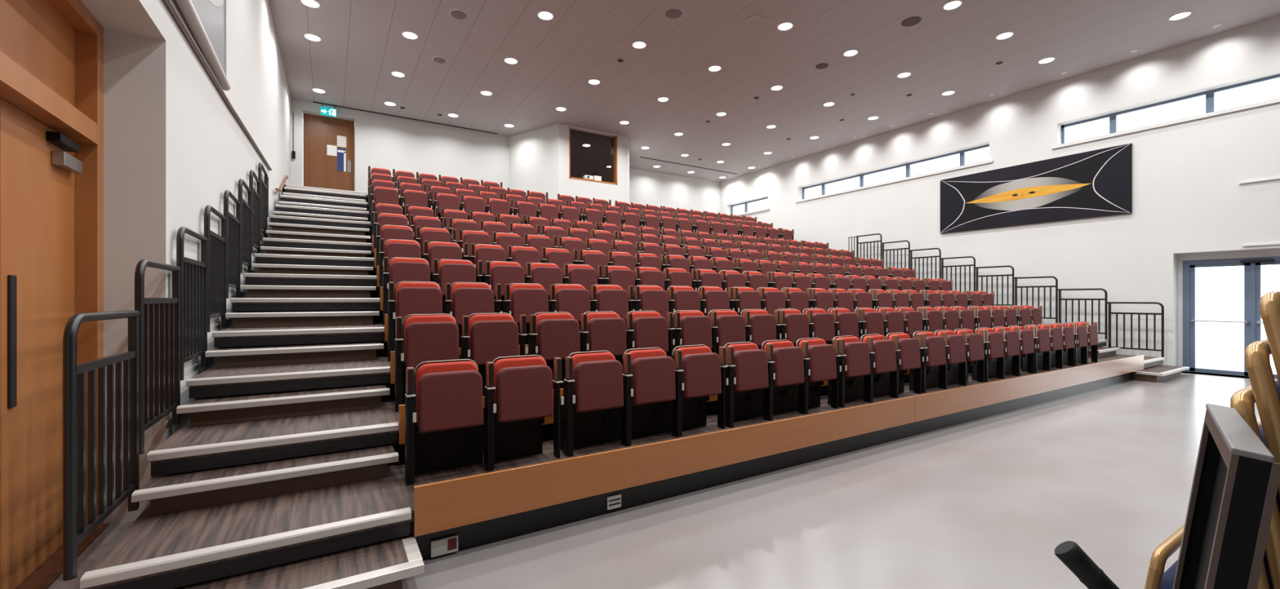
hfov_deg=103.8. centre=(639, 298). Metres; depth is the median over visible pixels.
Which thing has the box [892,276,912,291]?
seat
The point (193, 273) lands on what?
guard rail
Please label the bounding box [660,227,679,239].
seat
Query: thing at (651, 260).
seat
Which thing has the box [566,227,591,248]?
seat
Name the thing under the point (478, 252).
seat
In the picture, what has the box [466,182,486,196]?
seat
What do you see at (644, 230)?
seat
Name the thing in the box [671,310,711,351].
seat
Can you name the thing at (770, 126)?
recessed light
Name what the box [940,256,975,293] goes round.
guard rail
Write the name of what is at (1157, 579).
banquet chair
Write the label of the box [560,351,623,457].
seat
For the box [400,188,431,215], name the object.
seat
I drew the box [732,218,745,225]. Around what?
seat
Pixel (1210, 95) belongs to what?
window
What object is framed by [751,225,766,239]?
seat
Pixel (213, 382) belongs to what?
tier
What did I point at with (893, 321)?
seat
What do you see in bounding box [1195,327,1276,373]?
ground
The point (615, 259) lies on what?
seat
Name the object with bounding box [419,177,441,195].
seat
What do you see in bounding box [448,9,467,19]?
ceiling speaker
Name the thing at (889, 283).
seat
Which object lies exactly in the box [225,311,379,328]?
step
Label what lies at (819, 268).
seat
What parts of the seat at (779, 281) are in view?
backrest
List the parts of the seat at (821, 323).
armrest, backrest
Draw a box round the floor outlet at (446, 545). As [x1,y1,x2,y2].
[430,535,457,557]
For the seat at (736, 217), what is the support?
on the tier at (283, 197)
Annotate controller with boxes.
[292,113,295,159]
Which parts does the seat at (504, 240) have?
armrest, backrest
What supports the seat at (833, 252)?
on the tier at (268, 259)
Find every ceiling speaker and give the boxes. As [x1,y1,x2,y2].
[431,57,447,63]
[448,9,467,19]
[665,8,681,18]
[815,63,828,69]
[901,16,921,26]
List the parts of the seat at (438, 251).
armrest, backrest, armrest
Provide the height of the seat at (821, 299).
0.760 m
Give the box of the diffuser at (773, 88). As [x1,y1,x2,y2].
[771,86,782,90]
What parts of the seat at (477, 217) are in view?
armrest, backrest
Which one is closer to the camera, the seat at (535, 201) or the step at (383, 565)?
the step at (383, 565)
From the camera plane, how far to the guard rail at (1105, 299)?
11.12 m
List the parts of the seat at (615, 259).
armrest, backrest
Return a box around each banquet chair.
[1144,524,1184,588]
[1230,378,1279,588]
[1244,338,1279,497]
[1256,419,1273,588]
[1259,291,1279,383]
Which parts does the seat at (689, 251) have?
backrest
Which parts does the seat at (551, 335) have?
armrest, panel, shell trim, backrest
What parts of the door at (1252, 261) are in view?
post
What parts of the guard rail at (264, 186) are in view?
rail, post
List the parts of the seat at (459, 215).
armrest, backrest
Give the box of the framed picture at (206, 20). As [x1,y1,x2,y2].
[175,0,231,90]
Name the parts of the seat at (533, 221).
backrest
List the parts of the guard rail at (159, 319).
rail, rail, post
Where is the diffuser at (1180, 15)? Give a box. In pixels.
[1169,12,1190,20]
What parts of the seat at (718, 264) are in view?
backrest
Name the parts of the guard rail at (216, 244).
rail, rail, post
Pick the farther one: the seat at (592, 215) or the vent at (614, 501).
the seat at (592, 215)
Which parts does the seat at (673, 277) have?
backrest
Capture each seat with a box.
[368,165,391,177]
[368,171,392,203]
[368,177,395,212]
[369,185,399,222]
[371,201,403,243]
[373,212,408,257]
[376,223,413,275]
[378,238,421,297]
[382,257,430,325]
[387,281,442,361]
[392,168,414,182]
[394,174,417,189]
[395,314,460,412]
[396,181,426,208]
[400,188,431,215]
[404,204,438,226]
[404,359,484,485]
[409,214,446,240]
[415,226,456,258]
[416,172,437,184]
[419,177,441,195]
[422,240,467,281]
[427,184,451,210]
[432,258,483,313]
[433,191,459,219]
[438,174,458,186]
[440,208,468,231]
[443,180,464,194]
[444,282,502,348]
[448,217,478,244]
[453,187,475,210]
[457,229,490,260]
[460,177,479,189]
[460,194,484,220]
[460,313,528,396]
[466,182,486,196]
[469,210,495,231]
[469,243,506,283]
[476,190,502,213]
[480,179,502,191]
[480,220,507,244]
[483,355,564,471]
[484,261,524,312]
[485,197,513,222]
[487,185,507,199]
[491,231,522,262]
[497,213,524,233]
[503,193,524,215]
[503,283,548,345]
[506,187,526,202]
[506,245,540,276]
[508,222,540,246]
[513,200,536,224]
[523,234,557,260]
[524,195,545,211]
[524,262,562,300]
[526,190,547,204]
[526,216,550,235]
[526,311,580,389]
[536,202,558,226]
[540,225,566,248]
[540,247,577,277]
[546,197,568,213]
[548,284,590,331]
[551,217,573,236]
[557,193,574,206]
[557,236,585,264]
[558,204,582,228]
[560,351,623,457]
[562,264,603,300]
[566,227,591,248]
[568,200,586,221]
[573,220,598,234]
[575,195,591,208]
[577,249,607,284]
[579,311,626,363]
[582,207,602,230]
[585,238,611,262]
[587,202,604,213]
[590,284,634,320]
[591,229,617,245]
[592,198,611,210]
[599,222,619,239]
[602,209,621,227]
[602,266,635,302]
[605,204,625,214]
[607,251,635,271]
[611,240,639,257]
[614,200,630,209]
[617,231,639,245]
[617,347,675,446]
[619,224,639,236]
[621,211,642,229]
[621,311,675,366]
[625,206,642,216]
[630,202,645,210]
[631,266,664,311]
[632,285,669,319]
[634,253,665,271]
[638,242,662,259]
[639,226,660,237]
[639,233,660,246]
[641,208,657,217]
[641,213,659,231]
[645,204,662,212]
[657,210,675,219]
[658,215,675,231]
[659,235,682,247]
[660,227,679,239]
[661,244,684,269]
[662,206,676,213]
[662,267,696,291]
[664,254,689,272]
[666,285,700,313]
[666,344,728,437]
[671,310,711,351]
[675,212,690,220]
[675,217,694,232]
[676,208,690,215]
[678,229,696,238]
[681,236,702,248]
[683,245,706,258]
[688,256,712,274]
[689,209,705,217]
[689,213,704,221]
[693,219,709,234]
[694,269,721,290]
[695,231,715,240]
[697,286,734,315]
[700,238,719,249]
[703,215,719,222]
[705,211,718,218]
[706,247,727,259]
[707,309,746,355]
[708,221,724,235]
[710,257,737,273]
[714,232,730,241]
[717,213,730,219]
[717,240,738,250]
[719,270,745,292]
[720,217,733,223]
[722,222,740,235]
[723,342,768,427]
[725,248,745,262]
[729,213,744,221]
[729,234,745,243]
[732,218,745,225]
[732,287,760,315]
[735,258,756,274]
[737,241,755,251]
[739,224,753,237]
[740,309,781,349]
[742,271,771,291]
[743,215,757,222]
[743,235,761,244]
[743,249,765,262]
[744,220,759,226]
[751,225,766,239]
[752,242,769,253]
[754,259,776,275]
[755,287,786,315]
[757,339,804,420]
[759,222,773,227]
[761,237,775,245]
[764,226,781,239]
[764,251,782,262]
[768,244,786,253]
[769,271,791,291]
[773,238,789,247]
[773,261,796,275]
[776,308,808,346]
[779,228,794,240]
[779,252,797,264]
[780,288,812,314]
[786,239,804,248]
[786,245,800,254]
[787,272,811,292]
[791,337,841,414]
[795,253,815,265]
[795,262,813,275]
[798,246,814,256]
[801,308,835,344]
[803,240,815,248]
[806,273,831,291]
[808,288,833,312]
[809,262,829,277]
[811,247,829,257]
[813,241,828,250]
[813,254,829,266]
[825,263,846,277]
[825,307,862,344]
[826,255,843,266]
[826,288,853,312]
[827,335,870,408]
[828,248,841,257]
[829,274,849,291]
[838,249,854,258]
[839,256,857,267]
[842,264,862,277]
[844,275,866,292]
[846,288,875,310]
[853,257,870,267]
[853,307,884,337]
[857,265,875,277]
[857,333,897,402]
[860,275,884,292]
[866,257,884,267]
[868,288,893,310]
[870,266,890,279]
[875,307,904,337]
[878,276,898,292]
[883,332,924,398]
[885,266,902,278]
[885,289,908,310]
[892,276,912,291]
[895,306,925,337]
[897,267,915,278]
[901,289,926,311]
[906,277,926,293]
[909,330,946,393]
[916,306,942,333]
[919,289,941,308]
[920,278,939,291]
[932,329,965,389]
[933,278,953,291]
[933,290,955,307]
[933,306,959,331]
[946,290,969,310]
[950,306,977,333]
[951,328,986,386]
[961,290,982,306]
[967,306,991,329]
[971,327,1004,382]
[974,291,995,306]
[982,306,1004,328]
[990,326,1019,378]
[995,305,1018,327]
[1005,325,1035,376]
[1008,305,1031,327]
[1020,324,1050,373]
[1022,305,1043,325]
[1036,324,1062,370]
[1050,323,1075,368]
[1062,322,1088,366]
[1075,321,1099,364]
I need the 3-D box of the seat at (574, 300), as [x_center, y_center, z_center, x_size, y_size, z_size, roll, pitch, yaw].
[-0.851,0.208,5.828,0.526,0.760,0.419,0,0,-32]
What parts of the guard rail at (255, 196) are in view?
rail, rail, post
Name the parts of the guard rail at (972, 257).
post, rail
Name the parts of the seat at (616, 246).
backrest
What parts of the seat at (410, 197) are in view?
armrest, backrest, armrest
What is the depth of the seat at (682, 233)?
11.98 m
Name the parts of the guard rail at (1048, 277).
post, rail, rail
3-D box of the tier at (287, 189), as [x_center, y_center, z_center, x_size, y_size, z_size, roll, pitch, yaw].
[-1.138,-2.216,14.700,15.110,0.454,0.948,0,0,-32]
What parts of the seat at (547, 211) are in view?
backrest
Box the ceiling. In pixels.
[267,0,1279,182]
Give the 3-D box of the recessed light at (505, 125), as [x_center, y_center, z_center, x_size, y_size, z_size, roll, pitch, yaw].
[-3.888,-5.144,14.915,0.310,0.012,0.310,0,0,-32]
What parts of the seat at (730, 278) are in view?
backrest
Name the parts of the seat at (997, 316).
backrest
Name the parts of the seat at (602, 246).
armrest, backrest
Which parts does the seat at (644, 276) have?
armrest, backrest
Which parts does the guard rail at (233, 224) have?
rail, rail, post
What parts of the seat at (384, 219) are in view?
armrest, backrest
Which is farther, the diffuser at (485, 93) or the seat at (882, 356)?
the diffuser at (485, 93)
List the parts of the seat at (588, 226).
backrest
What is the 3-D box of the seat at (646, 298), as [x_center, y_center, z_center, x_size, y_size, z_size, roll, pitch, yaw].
[0.085,0.208,6.407,0.526,0.760,0.419,0,0,-32]
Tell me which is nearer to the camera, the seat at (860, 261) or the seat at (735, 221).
the seat at (860, 261)
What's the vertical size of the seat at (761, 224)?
0.760 m
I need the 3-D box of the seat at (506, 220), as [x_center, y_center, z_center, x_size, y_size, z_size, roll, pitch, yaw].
[-2.581,-1.274,9.885,0.556,0.760,0.419,0,0,-32]
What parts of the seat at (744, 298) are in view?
armrest, backrest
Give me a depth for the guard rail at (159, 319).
3.16 m
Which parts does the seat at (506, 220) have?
backrest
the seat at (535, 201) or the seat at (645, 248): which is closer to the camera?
the seat at (645, 248)
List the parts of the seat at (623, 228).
backrest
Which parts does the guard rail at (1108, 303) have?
post, rail, rail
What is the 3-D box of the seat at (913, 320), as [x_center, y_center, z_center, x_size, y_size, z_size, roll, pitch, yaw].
[4.133,0.508,7.886,0.556,0.760,0.419,0,0,-32]
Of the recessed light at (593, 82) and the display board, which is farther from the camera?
the recessed light at (593, 82)
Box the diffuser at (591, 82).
[588,80,599,84]
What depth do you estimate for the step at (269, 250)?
7.50 m
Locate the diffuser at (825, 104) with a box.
[823,102,834,106]
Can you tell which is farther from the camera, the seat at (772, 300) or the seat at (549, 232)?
the seat at (549, 232)
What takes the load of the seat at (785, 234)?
on the tier at (274, 219)
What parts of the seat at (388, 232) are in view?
armrest, backrest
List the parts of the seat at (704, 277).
armrest, backrest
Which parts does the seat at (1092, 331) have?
panel, backrest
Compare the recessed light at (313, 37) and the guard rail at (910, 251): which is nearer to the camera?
the recessed light at (313, 37)
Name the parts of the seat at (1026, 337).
panel, backrest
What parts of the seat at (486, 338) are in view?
armrest, panel, shell trim, backrest, armrest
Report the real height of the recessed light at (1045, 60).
0.012 m
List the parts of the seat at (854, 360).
armrest, shell trim, panel, backrest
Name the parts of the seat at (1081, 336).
panel, backrest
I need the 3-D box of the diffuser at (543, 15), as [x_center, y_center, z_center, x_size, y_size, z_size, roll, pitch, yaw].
[-1.715,-5.144,9.122,0.256,0.008,0.256,0,0,-32]
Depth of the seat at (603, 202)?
13.72 m
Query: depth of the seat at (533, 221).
10.02 m
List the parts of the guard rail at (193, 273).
rail, rail, post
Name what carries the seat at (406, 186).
on the tier at (285, 208)
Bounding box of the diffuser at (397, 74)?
[391,72,404,76]
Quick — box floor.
[47,355,1277,588]
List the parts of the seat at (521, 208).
backrest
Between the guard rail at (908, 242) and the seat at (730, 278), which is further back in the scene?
the guard rail at (908, 242)
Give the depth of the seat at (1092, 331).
9.25 m
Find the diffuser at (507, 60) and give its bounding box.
[505,58,516,63]
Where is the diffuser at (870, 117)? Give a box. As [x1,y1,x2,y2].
[868,116,878,119]
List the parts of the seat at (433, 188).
backrest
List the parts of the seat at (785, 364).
armrest, shell trim, panel, backrest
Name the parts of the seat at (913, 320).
backrest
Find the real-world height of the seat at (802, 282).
0.760 m
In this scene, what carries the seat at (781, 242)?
on the tier at (273, 242)
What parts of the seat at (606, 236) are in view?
backrest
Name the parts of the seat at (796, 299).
backrest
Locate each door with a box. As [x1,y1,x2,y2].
[0,0,103,588]
[302,113,354,191]
[1177,248,1279,378]
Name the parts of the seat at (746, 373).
armrest, shell trim, backrest, panel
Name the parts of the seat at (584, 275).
armrest, backrest, armrest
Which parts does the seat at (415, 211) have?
armrest, backrest, armrest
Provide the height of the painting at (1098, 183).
1.500 m
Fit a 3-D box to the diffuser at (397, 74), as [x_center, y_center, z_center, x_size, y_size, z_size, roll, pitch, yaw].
[-5.541,-5.144,11.506,0.256,0.008,0.256,0,0,-32]
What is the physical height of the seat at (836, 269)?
0.760 m
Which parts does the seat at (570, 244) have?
backrest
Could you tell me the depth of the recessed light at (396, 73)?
11.51 m
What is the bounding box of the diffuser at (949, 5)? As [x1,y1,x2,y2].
[943,1,960,9]
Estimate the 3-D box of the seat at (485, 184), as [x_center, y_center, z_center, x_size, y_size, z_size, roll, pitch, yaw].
[-3.925,-2.687,13.155,0.556,0.760,0.419,0,0,-32]
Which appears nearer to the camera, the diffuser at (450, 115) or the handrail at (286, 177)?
the handrail at (286, 177)
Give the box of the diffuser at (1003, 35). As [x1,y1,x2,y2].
[996,32,1012,39]
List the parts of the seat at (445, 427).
armrest, shell trim, backrest, panel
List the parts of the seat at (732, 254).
backrest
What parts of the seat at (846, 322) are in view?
armrest, backrest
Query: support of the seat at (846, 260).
on the tier at (253, 279)
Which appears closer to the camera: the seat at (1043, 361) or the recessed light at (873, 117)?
the seat at (1043, 361)
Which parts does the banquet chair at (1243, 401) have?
rail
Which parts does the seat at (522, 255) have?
armrest, backrest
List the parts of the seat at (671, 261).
backrest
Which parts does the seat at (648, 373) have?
armrest, shell trim, panel, backrest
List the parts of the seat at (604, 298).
armrest, backrest, armrest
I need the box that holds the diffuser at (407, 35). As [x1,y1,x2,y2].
[403,32,417,39]
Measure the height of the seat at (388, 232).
0.760 m
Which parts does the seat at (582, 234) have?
backrest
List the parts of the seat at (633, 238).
backrest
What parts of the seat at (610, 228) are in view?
backrest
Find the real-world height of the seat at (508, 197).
0.760 m
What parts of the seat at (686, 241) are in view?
backrest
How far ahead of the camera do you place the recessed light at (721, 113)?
13.94 m
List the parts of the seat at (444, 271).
armrest, panel, shell trim, backrest, armrest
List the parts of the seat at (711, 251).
backrest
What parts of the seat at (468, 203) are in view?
armrest, backrest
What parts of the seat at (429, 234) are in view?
armrest, backrest, armrest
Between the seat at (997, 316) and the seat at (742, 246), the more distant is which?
the seat at (742, 246)
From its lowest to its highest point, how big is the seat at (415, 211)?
0.760 m
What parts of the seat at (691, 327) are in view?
armrest, shell trim, backrest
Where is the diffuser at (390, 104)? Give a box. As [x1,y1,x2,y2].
[384,102,395,106]
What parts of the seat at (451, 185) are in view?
backrest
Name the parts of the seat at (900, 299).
backrest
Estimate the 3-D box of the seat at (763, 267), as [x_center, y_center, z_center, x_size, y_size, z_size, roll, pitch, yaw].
[2.384,-0.385,9.880,0.526,0.760,0.419,0,0,-32]
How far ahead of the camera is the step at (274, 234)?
8.04 m
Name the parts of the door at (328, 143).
vision panel, push plate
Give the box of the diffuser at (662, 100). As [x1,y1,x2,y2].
[657,97,667,102]
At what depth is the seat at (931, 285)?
11.20 m
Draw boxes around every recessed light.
[299,0,320,8]
[303,33,321,41]
[311,88,326,93]
[383,101,396,106]
[391,71,405,77]
[401,31,418,39]
[447,113,458,117]
[480,90,493,95]
[503,57,518,64]
[503,124,514,127]
[537,10,554,20]
[555,106,566,111]
[587,79,600,84]
[619,120,629,124]
[631,40,646,48]
[640,146,649,149]
[657,97,669,102]
[673,132,683,135]
[707,65,721,71]
[715,111,726,115]
[721,142,730,146]
[765,124,776,128]
[770,84,783,90]
[777,22,793,31]
[808,136,819,139]
[822,102,835,106]
[842,48,858,57]
[866,115,879,119]
[896,71,911,78]
[941,90,955,95]
[942,0,963,10]
[995,31,1014,39]
[1037,57,1055,63]
[1167,11,1192,21]
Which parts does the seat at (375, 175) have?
backrest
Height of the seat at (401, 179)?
0.760 m
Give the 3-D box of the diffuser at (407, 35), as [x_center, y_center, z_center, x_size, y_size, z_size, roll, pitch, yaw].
[-4.489,-5.144,9.805,0.256,0.008,0.256,0,0,-32]
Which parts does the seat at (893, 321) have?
backrest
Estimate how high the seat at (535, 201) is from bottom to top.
0.760 m
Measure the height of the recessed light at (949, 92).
0.012 m
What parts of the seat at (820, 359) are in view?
armrest, panel, shell trim, backrest, armrest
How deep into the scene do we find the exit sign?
13.25 m
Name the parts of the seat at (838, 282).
backrest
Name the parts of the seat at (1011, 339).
panel, backrest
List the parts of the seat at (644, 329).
armrest, shell trim, backrest, armrest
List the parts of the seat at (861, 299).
backrest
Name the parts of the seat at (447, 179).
backrest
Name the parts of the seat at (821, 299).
backrest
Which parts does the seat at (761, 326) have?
armrest, shell trim, backrest, armrest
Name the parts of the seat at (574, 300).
armrest, shell trim, backrest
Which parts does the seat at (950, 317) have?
backrest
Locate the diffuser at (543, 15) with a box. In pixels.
[538,12,552,19]
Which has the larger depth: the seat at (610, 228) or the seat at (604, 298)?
the seat at (610, 228)
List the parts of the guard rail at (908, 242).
post, rail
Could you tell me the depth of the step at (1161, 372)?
9.27 m
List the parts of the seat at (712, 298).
armrest, backrest, armrest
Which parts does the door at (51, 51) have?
push plate, over panel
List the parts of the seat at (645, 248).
backrest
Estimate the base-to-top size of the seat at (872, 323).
0.760 m
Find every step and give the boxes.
[131,444,398,515]
[172,533,424,588]
[176,383,390,426]
[205,342,383,368]
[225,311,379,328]
[240,284,376,297]
[251,263,373,275]
[260,246,371,257]
[266,230,370,243]
[267,222,369,235]
[273,211,368,222]
[278,200,366,211]
[283,192,365,202]
[1087,346,1120,358]
[1132,364,1189,382]
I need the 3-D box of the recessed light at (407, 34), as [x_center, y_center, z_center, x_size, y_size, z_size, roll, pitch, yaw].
[-4.489,-5.144,9.805,0.310,0.012,0.310,0,0,-32]
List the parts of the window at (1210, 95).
sill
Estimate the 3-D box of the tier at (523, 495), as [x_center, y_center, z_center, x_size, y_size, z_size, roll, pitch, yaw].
[3.863,1.274,6.515,15.215,0.452,0.948,0,0,-32]
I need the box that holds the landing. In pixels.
[283,184,366,194]
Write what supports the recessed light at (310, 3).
in the ceiling
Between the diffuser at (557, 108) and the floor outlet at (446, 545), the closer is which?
the floor outlet at (446, 545)
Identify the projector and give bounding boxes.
[583,175,592,180]
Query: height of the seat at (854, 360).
0.760 m
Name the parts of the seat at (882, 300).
backrest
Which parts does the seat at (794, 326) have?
armrest, backrest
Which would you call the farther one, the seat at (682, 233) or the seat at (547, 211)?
the seat at (682, 233)
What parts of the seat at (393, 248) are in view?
armrest, shell trim, backrest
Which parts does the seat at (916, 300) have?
backrest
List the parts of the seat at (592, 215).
backrest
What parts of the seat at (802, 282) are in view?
backrest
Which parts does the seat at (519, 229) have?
armrest, backrest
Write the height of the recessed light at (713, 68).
0.012 m
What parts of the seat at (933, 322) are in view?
backrest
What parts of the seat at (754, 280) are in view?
backrest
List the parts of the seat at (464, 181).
backrest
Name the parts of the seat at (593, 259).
armrest, backrest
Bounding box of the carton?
[592,175,601,181]
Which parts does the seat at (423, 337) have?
armrest, shell trim, backrest, panel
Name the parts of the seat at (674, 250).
backrest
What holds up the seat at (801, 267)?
on the tier at (238, 304)
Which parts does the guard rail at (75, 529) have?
rail, rail, post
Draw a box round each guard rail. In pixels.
[62,310,141,581]
[134,259,181,454]
[176,226,208,380]
[204,204,226,332]
[223,190,240,298]
[237,178,252,273]
[248,169,260,253]
[257,163,268,238]
[848,233,881,260]
[881,240,910,270]
[909,248,941,279]
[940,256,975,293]
[974,265,1013,306]
[1013,275,1057,323]
[1057,288,1107,339]
[1106,302,1164,357]
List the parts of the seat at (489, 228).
armrest, backrest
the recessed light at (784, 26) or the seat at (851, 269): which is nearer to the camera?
the recessed light at (784, 26)
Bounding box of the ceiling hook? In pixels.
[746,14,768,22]
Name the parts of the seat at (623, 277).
armrest, backrest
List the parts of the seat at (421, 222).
armrest, backrest, armrest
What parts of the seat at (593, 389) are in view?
armrest, shell trim, panel, backrest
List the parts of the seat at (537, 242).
armrest, backrest, armrest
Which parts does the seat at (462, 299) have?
armrest, panel, shell trim, backrest, armrest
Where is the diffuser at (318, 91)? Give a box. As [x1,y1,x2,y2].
[312,88,324,93]
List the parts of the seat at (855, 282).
backrest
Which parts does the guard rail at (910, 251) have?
post, rail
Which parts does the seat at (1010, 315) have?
backrest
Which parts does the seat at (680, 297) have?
armrest, backrest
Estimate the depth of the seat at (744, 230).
14.13 m
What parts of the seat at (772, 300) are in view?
armrest, backrest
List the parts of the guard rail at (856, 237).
post, rail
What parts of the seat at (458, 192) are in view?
backrest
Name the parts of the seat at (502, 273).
armrest, panel, backrest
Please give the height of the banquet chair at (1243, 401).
0.933 m
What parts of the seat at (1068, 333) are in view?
panel, backrest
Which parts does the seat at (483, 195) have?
backrest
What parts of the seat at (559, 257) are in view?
armrest, backrest, armrest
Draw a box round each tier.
[80,354,1164,588]
[146,339,1107,476]
[186,324,1049,400]
[212,312,503,356]
[230,286,382,323]
[244,265,378,297]
[254,248,376,275]
[262,235,373,257]
[269,214,856,257]
[275,204,433,222]
[280,195,811,242]
[284,186,368,202]
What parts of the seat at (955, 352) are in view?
panel, armrest, backrest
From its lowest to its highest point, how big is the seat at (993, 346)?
0.760 m
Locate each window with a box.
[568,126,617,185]
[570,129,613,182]
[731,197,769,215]
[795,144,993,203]
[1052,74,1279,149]
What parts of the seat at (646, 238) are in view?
backrest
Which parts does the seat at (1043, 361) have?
panel, backrest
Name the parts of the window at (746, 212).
sill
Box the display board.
[1172,404,1279,588]
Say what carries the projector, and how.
on the window at (615, 139)
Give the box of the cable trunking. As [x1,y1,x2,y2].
[163,0,271,171]
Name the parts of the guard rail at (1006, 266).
post, rail, rail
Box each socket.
[446,535,457,554]
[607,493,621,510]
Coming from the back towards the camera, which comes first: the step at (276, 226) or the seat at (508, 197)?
the seat at (508, 197)
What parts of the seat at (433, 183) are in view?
backrest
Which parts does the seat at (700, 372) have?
armrest, panel, shell trim, backrest, armrest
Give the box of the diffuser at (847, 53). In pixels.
[844,50,857,56]
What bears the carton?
on the window at (615, 139)
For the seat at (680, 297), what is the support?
on the tier at (213, 382)
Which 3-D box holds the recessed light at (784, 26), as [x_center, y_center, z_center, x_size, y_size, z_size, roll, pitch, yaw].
[2.743,-5.144,9.481,0.310,0.012,0.310,0,0,-32]
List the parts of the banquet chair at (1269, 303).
rail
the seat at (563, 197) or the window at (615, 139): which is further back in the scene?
the window at (615, 139)
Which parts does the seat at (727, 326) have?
armrest, shell trim, backrest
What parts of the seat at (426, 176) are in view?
backrest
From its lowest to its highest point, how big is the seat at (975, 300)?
0.760 m
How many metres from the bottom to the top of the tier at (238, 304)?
0.429 m
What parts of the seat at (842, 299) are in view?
backrest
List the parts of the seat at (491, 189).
backrest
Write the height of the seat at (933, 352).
0.760 m
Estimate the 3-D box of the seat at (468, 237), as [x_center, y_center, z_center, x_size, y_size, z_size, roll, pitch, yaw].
[-2.588,-0.680,7.830,0.526,0.760,0.419,0,0,-32]
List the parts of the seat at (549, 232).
backrest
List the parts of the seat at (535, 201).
backrest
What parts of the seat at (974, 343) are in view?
panel, backrest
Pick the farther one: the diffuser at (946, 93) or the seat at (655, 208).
the seat at (655, 208)
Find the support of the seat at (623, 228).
on the tier at (273, 242)
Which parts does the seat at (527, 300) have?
armrest, panel, shell trim, backrest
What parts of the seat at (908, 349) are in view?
shell trim, panel, armrest, backrest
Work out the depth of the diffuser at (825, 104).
13.24 m
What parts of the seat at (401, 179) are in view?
backrest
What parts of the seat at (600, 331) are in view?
armrest, shell trim, backrest, panel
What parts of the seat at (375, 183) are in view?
backrest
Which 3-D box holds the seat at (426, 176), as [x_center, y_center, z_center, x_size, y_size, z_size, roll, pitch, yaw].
[-5.239,-2.687,12.342,0.526,0.760,0.419,0,0,-32]
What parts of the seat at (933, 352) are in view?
panel, backrest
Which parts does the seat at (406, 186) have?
backrest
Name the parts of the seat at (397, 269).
armrest, shell trim, backrest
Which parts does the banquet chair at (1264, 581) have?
rail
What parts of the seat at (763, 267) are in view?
backrest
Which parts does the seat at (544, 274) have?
armrest, backrest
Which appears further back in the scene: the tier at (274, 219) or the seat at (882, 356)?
the tier at (274, 219)
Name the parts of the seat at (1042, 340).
panel, backrest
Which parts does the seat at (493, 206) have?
backrest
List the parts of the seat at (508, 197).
backrest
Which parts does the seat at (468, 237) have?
armrest, backrest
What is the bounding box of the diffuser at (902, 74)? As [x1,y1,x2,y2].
[897,72,910,77]
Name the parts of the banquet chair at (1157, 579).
rail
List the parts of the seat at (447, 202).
backrest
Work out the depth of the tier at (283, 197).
9.97 m
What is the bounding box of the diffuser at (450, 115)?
[448,114,457,117]
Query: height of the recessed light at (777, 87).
0.012 m
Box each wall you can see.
[80,0,290,524]
[290,99,508,324]
[354,124,355,191]
[508,124,629,206]
[629,168,720,213]
[720,15,1279,379]
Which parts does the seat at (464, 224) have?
armrest, backrest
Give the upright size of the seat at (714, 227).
0.760 m
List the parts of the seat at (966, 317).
backrest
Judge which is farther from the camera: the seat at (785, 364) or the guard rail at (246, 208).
the guard rail at (246, 208)
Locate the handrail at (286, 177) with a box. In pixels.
[274,175,288,194]
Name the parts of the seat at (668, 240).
backrest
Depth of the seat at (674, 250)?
9.62 m
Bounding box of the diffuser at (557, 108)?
[555,107,565,111]
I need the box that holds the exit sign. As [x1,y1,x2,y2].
[320,102,336,117]
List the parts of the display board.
frame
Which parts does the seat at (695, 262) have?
backrest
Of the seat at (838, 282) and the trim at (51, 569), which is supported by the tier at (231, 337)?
the seat at (838, 282)
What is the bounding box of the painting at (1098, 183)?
[940,143,1132,233]
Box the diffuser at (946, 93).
[942,91,954,95]
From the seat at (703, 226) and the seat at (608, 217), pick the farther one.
the seat at (703, 226)
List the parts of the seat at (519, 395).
armrest, panel, shell trim, backrest, armrest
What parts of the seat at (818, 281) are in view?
backrest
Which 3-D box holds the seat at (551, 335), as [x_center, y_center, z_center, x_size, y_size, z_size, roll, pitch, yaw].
[-0.848,0.508,4.805,0.526,0.760,0.419,0,0,-32]
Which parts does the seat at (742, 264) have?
backrest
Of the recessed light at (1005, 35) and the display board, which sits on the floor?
the display board
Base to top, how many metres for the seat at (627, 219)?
0.760 m
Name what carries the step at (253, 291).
on the tier at (238, 304)
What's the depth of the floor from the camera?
3.47 m
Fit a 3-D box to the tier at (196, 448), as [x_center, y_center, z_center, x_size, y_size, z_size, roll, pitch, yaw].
[3.409,0.967,7.259,15.206,0.430,0.948,0,0,-32]
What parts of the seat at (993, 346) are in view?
panel, backrest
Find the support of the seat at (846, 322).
on the tier at (196, 448)
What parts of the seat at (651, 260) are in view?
backrest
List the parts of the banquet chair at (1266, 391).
rail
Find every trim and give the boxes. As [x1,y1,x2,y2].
[14,523,110,588]
[313,102,497,134]
[640,156,737,174]
[1239,177,1279,184]
[1242,242,1279,246]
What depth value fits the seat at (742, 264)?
9.42 m
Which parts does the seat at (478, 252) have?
armrest, panel, backrest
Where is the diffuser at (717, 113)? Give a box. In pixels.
[716,112,725,115]
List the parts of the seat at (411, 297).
armrest, panel, shell trim, backrest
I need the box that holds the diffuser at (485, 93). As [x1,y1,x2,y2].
[480,91,491,95]
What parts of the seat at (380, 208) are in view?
armrest, backrest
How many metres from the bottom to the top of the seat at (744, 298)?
0.760 m
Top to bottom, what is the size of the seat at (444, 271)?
0.760 m
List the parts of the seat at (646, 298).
armrest, backrest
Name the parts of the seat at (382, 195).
armrest, backrest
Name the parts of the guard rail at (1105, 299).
post, rail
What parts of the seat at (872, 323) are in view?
armrest, backrest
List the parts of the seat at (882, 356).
armrest, shell trim, panel, backrest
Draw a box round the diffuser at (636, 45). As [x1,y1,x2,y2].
[632,42,645,48]
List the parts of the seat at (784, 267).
backrest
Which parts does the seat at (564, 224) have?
backrest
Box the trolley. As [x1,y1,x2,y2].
[1054,541,1119,588]
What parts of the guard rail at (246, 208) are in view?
rail, rail, post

